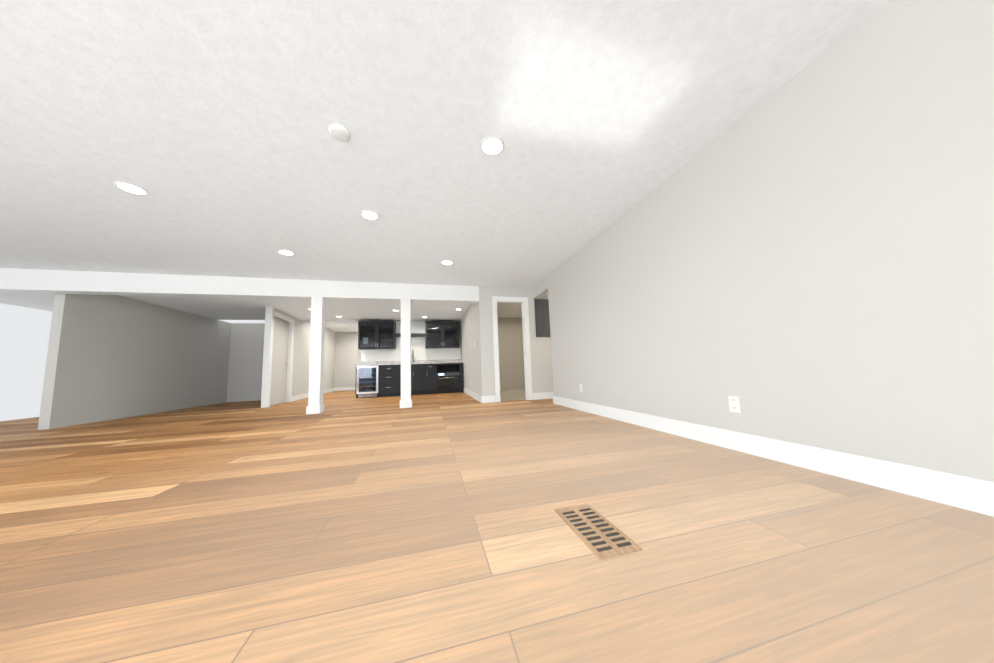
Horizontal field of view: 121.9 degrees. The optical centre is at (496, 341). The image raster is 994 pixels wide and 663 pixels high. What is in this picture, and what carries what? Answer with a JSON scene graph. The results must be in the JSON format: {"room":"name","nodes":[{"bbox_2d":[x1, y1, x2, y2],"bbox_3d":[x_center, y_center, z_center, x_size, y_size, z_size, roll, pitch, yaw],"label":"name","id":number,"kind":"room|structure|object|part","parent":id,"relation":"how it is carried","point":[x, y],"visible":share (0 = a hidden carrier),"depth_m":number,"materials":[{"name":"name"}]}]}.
{"room":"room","nodes":[
{"label":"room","id":0,"kind":"room"},
{"bbox_2d":[38,294,230,429],"bbox_3d":[-7.164,0.390,6.009,0.120,2.220,3.820,-1,-6,-14],"label":"wall","id":1,"kind":"structure","parent":0,"point":[110,357],"depth_m":5.12,"materials":[{"name":"white paint"}]},
{"bbox_2d":[0,292,470,320],"bbox_3d":[-5.099,-0.823,6.290,8.850,0.100,3.220,-1,-6,-14],"label":"ceiling","id":2,"kind":"structure","parent":0,"point":[218,308],"depth_m":6.37,"materials":[{"name":"white paint"}]},
{"bbox_2d":[0,268,478,302],"bbox_3d":[-4.687,-0.915,4.631,8.850,0.305,0.200,-1,-6,-14],"label":"beam","id":3,"kind":"structure","parent":0,"point":[59,282],"depth_m":4.56,"materials":[{"name":"white paint"}]},
{"bbox_2d":[226,323,264,401],"bbox_3d":[-6.685,0.574,8.025,1.780,2.220,0.120,-1,-6,-14],"label":"wall","id":4,"kind":"structure","parent":0,"point":[245,368],"depth_m":7.85,"materials":[{"name":"white paint"}]},
{"bbox_2d":[274,308,335,395],"bbox_3d":[-5.904,0.480,8.774,0.120,2.500,5.470,0,-6,-17],"label":"wall","id":5,"kind":"structure","parent":0,"point":[300,369],"depth_m":8.06,"materials":[{"name":"white paint"}]},
{"bbox_2d":[261,306,293,407],"bbox_3d":[-5.231,0.242,6.640,0.142,2.500,1.190,0,-6,-17],"label":"door frame","id":6,"kind":"structure","parent":5,"relation":"attached to","point":[270,313],"depth_m":6.14,"materials":[{"name":"white wood"}]},
{"bbox_2d":[270,317,288,405],"bbox_3d":[-5.247,0.466,6.614,0.106,2.035,0.971,-1,-6,-14],"label":"room door","id":7,"kind":"structure","parent":5,"relation":"in","point":[279,362],"depth_m":6.65,"materials":[{"name":"white paint"}]},
{"bbox_2d":[291,387,341,401],"bbox_3d":[-5.939,1.706,9.133,0.263,0.135,4.263,-1,-6,-14],"label":"baseboard","id":8,"kind":"structure","parent":5,"relation":"attached to","point":[298,397],"depth_m":8.15,"materials":[{"name":"white wood"}]},
{"bbox_2d":[301,320,357,323],"bbox_3d":[-5.175,-0.696,7.988,2.120,0.370,0.120,-1,-6,-14],"label":"header beam","id":9,"kind":"structure","parent":0,"point":[329,322],"depth_m":8.02,"materials":[{"name":"white paint"}]},
{"bbox_2d":[325,324,357,331],"bbox_3d":[-5.381,-0.611,10.124,2.750,0.100,4.120,-1,-6,-14],"label":"ceiling","id":10,"kind":"structure","parent":0,"point":[343,327],"depth_m":10.34,"materials":[{"name":"white paint"}]},
{"bbox_2d":[334,332,356,387],"bbox_3d":[-5.800,0.757,11.592,1.990,2.500,0.120,0,-6,-17],"label":"wall","id":11,"kind":"structure","parent":0,"point":[345,356],"depth_m":11.39,"materials":[{"name":"white paint"}]},
{"bbox_2d":[342,387,354,390],"bbox_3d":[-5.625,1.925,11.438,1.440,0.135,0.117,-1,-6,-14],"label":"baseboard","id":12,"kind":"structure","parent":11,"relation":"attached to","point":[343,388],"depth_m":11.29,"materials":[{"name":"white wood"}]},
{"bbox_2d":[357,321,460,363],"bbox_3d":[-2.639,0.336,8.504,3.030,2.500,0.120,-1,-6,-14],"label":"wall","id":13,"kind":"structure","parent":0,"point":[358,356],"depth_m":8.11,"materials":[{"name":"white paint"}]},
{"bbox_2d":[358,321,395,349],"bbox_3d":[-3.502,-0.185,8.088,0.975,0.795,0.354,-1,-6,-14],"label":"upper cabinet","id":14,"kind":"object","parent":13,"relation":"attached to","point":[376,334],"visible":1,"depth_m":8.02,"materials":[{"name":"grey wood"}]},
{"bbox_2d":[395,333,424,336],"bbox_3d":[-2.618,-0.198,8.357,0.860,0.070,0.261,-1,-6,-14],"label":"floating shelf","id":15,"kind":"object","parent":13,"relation":"attached to","point":[412,334],"visible":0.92,"depth_m":8.29,"materials":[{"name":"grey wood"}]},
{"bbox_2d":[361,321,460,361],"bbox_3d":[-2.583,-0.031,8.489,2.914,1.210,0.006,-1,-6,-14],"label":"backsplash","id":16,"kind":"structure","parent":13,"relation":"attached to","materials":[{"name":"tile"}]},
{"bbox_2d":[425,321,459,347],"bbox_3d":[-1.690,-0.205,8.539,1.020,0.795,0.354,-1,-6,-14],"label":"upper cabinet","id":17,"kind":"object","parent":13,"relation":"attached to","point":[441,334],"visible":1,"depth_m":8.47,"materials":[{"name":"black"}]},
{"bbox_2d":[0,0,887,287],"bbox_3d":[-3.091,-1.556,0.823,10.120,0.100,8.050,-1,-6,-14],"label":"ceiling","id":18,"kind":"structure","parent":0,"point":[206,124],"depth_m":1.86,"materials":[{"name":"white paint"}]},
{"bbox_2d":[114,181,148,194],"bbox_3d":[-3.200,-1.339,2.419,0.186,0.006,0.186,-1,-6,-14],"label":"recessed light","id":19,"kind":"object","parent":18,"relation":"in","point":[131,188],"visible":1,"depth_m":2.41,"materials":[{"name":"white plastic"}]},
{"bbox_2d":[278,250,294,255],"bbox_3d":[-2.882,-1.215,3.774,0.186,0.006,0.186,-1,-6,-14],"label":"recessed light","id":20,"kind":"object","parent":18,"relation":"in","point":[286,252],"visible":1,"depth_m":3.76,"materials":[{"name":"white plastic"}]},
{"bbox_2d":[329,123,350,141],"bbox_3d":[-1.098,-1.454,1.930,0.136,0.026,0.136,-1,-6,-14],"label":"smoke detector","id":21,"kind":"object","parent":18,"relation":"attached to","point":[339,132],"visible":0.98,"depth_m":1.91,"materials":[{"name":"white plastic"}]},
{"bbox_2d":[360,210,378,219],"bbox_3d":[-1.361,-1.352,2.955,0.186,0.006,0.186,-1,-6,-14],"label":"recessed light","id":22,"kind":"object","parent":18,"relation":"in","point":[369,215],"visible":1,"depth_m":2.94,"materials":[{"name":"white plastic"}]},
{"bbox_2d":[441,260,452,264],"bbox_3d":[-0.783,-1.236,4.325,0.186,0.006,0.186,-1,-6,-14],"label":"recessed light","id":23,"kind":"object","parent":18,"relation":"in","point":[446,262],"visible":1,"depth_m":4.31,"materials":[{"name":"white plastic"}]},
{"bbox_2d":[480,136,503,155],"bbox_3d":[-0.036,-1.484,2.101,0.186,0.006,0.186,-1,-6,-14],"label":"recessed light","id":24,"kind":"object","parent":18,"relation":"in","point":[491,145],"visible":1,"depth_m":2.09,"materials":[{"name":"white plastic"}]},
{"bbox_2d":[460,303,480,394],"bbox_3d":[-0.660,0.226,7.282,0.220,2.335,3.450,-1,-6,-14],"label":"wall","id":25,"kind":"structure","parent":0,"point":[469,333],"depth_m":6.64,"materials":[{"name":"white paint"}]},
{"bbox_2d":[464,388,483,402],"bbox_3d":[-0.627,1.273,6.707,0.016,0.135,2.816,-1,-6,-14],"label":"baseboard","id":26,"kind":"structure","parent":25,"relation":"attached to","point":[479,398],"depth_m":6.17,"materials":[{"name":"white wood"}]},
{"bbox_2d":[0,390,993,662],"bbox_3d":[-1.648,1.257,5.252,15.000,0.050,16.500,-1,-6,-14],"label":"floor","id":27,"kind":"structure","parent":0,"point":[346,526],"depth_m":1.01,"materials":[{"name":"brown wood"}]},
{"bbox_2d":[306,297,325,413],"bbox_3d":[-3.180,0.230,4.880,0.211,2.030,0.211,-1,-6,-14],"label":"column","id":28,"kind":"structure","parent":27,"relation":"on","point":[316,405],"depth_m":4.81,"materials":[{"name":"white"}]},
{"bbox_2d":[400,299,411,407],"bbox_3d":[-1.729,0.213,5.241,0.211,2.030,0.211,-1,-6,-14],"label":"column","id":29,"kind":"structure","parent":27,"relation":"on","point":[406,401],"depth_m":5.16,"materials":[{"name":"white paint"}]},
{"bbox_2d":[355,321,463,397],"bbox_3d":[-2.487,0.434,8.118,2.917,2.216,0.669,-1,-6,-14],"label":"kitchenette","id":30,"kind":"object","parent":27,"relation":"on","point":[378,373],"visible":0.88,"depth_m":8.00,"materials":[{"name":"grey wood"}]},
{"bbox_2d":[356,365,381,397],"bbox_3d":[-3.583,1.118,7.757,0.542,0.863,0.639,-1,-6,-14],"label":"beverage fridge","id":31,"kind":"object","parent":30,"relation":"in","point":[367,376],"depth_m":7.55,"materials":[{"name":"silver metal"}]},
{"bbox_2d":[355,359,463,366],"bbox_3d":[-2.484,0.605,8.115,2.917,0.135,0.641,-1,-6,-14],"label":"countertop","id":32,"kind":"structure","parent":30,"relation":"on","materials":[{"name":"stone"}]},
{"bbox_2d":[412,349,415,363],"bbox_3d":[-2.506,0.449,8.280,0.093,0.410,0.238,-1,-6,-14],"label":"faucet","id":33,"kind":"object","parent":30,"relation":"on","point":[413,350],"depth_m":8.43,"materials":[{"name":"silver metal"}]},
{"bbox_3d":[-1.479,1.163,8.271,0.658,0.471,0.604,-1,-6,-14],"label":"microwave drawer","id":34,"kind":"part","parent":30,"relation":"part of","materials":[{"name":"black metal"}]},
{"bbox_2d":[500,389,525,400],"bbox_3d":[0.652,1.334,7.129,2.230,0.006,2.760,-1,-6,-14],"label":"tile floor","id":35,"kind":"structure","parent":27,"relation":"on","point":[512,394],"depth_m":6.75,"materials":[{"name":"beige tile"}]},
{"bbox_2d":[555,504,642,559],"bbox_3d":[0.384,0.742,1.104,0.170,0.006,0.340,-1,-6,-14],"label":"floor vent","id":36,"kind":"object","parent":27,"relation":"in","point":[599,535],"visible":1,"depth_m":1.06,"materials":[{"name":"brown wood"}]},
{"bbox_2d":[497,303,521,317],"bbox_3d":[0.614,-0.944,7.430,2.350,0.100,2.880,-1,-6,-14],"label":"ceiling","id":37,"kind":"structure","parent":0,"point":[509,310],"depth_m":7.66,"materials":[{"name":"beige paint"}]},
{"bbox_2d":[498,318,524,389],"bbox_3d":[0.266,0.320,8.636,2.230,2.350,0.120,-1,-6,-14],"label":"wall","id":38,"kind":"structure","parent":0,"point":[511,353],"depth_m":8.61,"materials":[{"name":"beige paint"}]},
{"bbox_2d":[478,286,553,400],"bbox_3d":[2.158,0.012,6.154,5.150,2.335,0.120,-1,-6,-14],"label":"wall","id":39,"kind":"structure","parent":0,"point":[541,365],"depth_m":5.67,"materials":[{"name":"white paint"}]},
{"bbox_2d":[492,296,532,401],"bbox_3d":[0.297,0.136,5.669,0.770,2.125,0.140,-1,-6,-14],"label":"door frame","id":40,"kind":"structure","parent":39,"relation":"attached to","point":[523,301],"depth_m":5.64,"materials":[{"name":"white wood"}]},
{"bbox_2d":[534,299,550,336],"bbox_3d":[0.984,-0.500,5.841,0.370,0.815,0.030,-1,-6,-14],"label":"box","id":41,"kind":"object","parent":39,"relation":"attached to","point":[542,320],"visible":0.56,"depth_m":5.82,"materials":[{"name":"grey metal"}]},
{"bbox_2d":[532,392,553,399],"bbox_3d":[2.718,1.093,6.105,4.110,0.135,0.016,-1,-6,-14],"label":"baseboard","id":42,"kind":"structure","parent":39,"relation":"attached to","point":[544,395],"depth_m":5.66,"materials":[{"name":"white wood"}]},
{"bbox_2d":[532,276,547,298],"bbox_3d":[0.903,-1.064,5.499,0.120,0.235,0.770,-1,-6,-14],"label":"header beam","id":43,"kind":"structure","parent":0,"point":[539,289],"depth_m":5.46,"materials":[{"name":"white paint"}]},
{"bbox_2d":[547,0,993,481],"bbox_3d":[1.900,-0.441,1.524,0.120,2.335,7.250,-1,-6,-14],"label":"wall","id":44,"kind":"structure","parent":0,"point":[805,256],"depth_m":1.51,"materials":[{"name":"white paint"}]},
{"bbox_2d":[728,396,740,412],"bbox_3d":[1.723,0.455,2.005,0.008,0.115,0.072,-1,-6,-14],"label":"electrical outlet","id":45,"kind":"object","parent":44,"relation":"attached to","point":[734,403],"visible":1,"depth_m":2.00,"materials":[{"name":"white plastic"}]},
{"bbox_2d":[552,396,993,516],"bbox_3d":[1.881,0.654,1.409,0.036,0.135,7.266,-1,-6,-14],"label":"baseboard","id":46,"kind":"structure","parent":44,"relation":"attached to","point":[966,493],"depth_m":1.49,"materials":[{"name":"white wood"}]}
]}

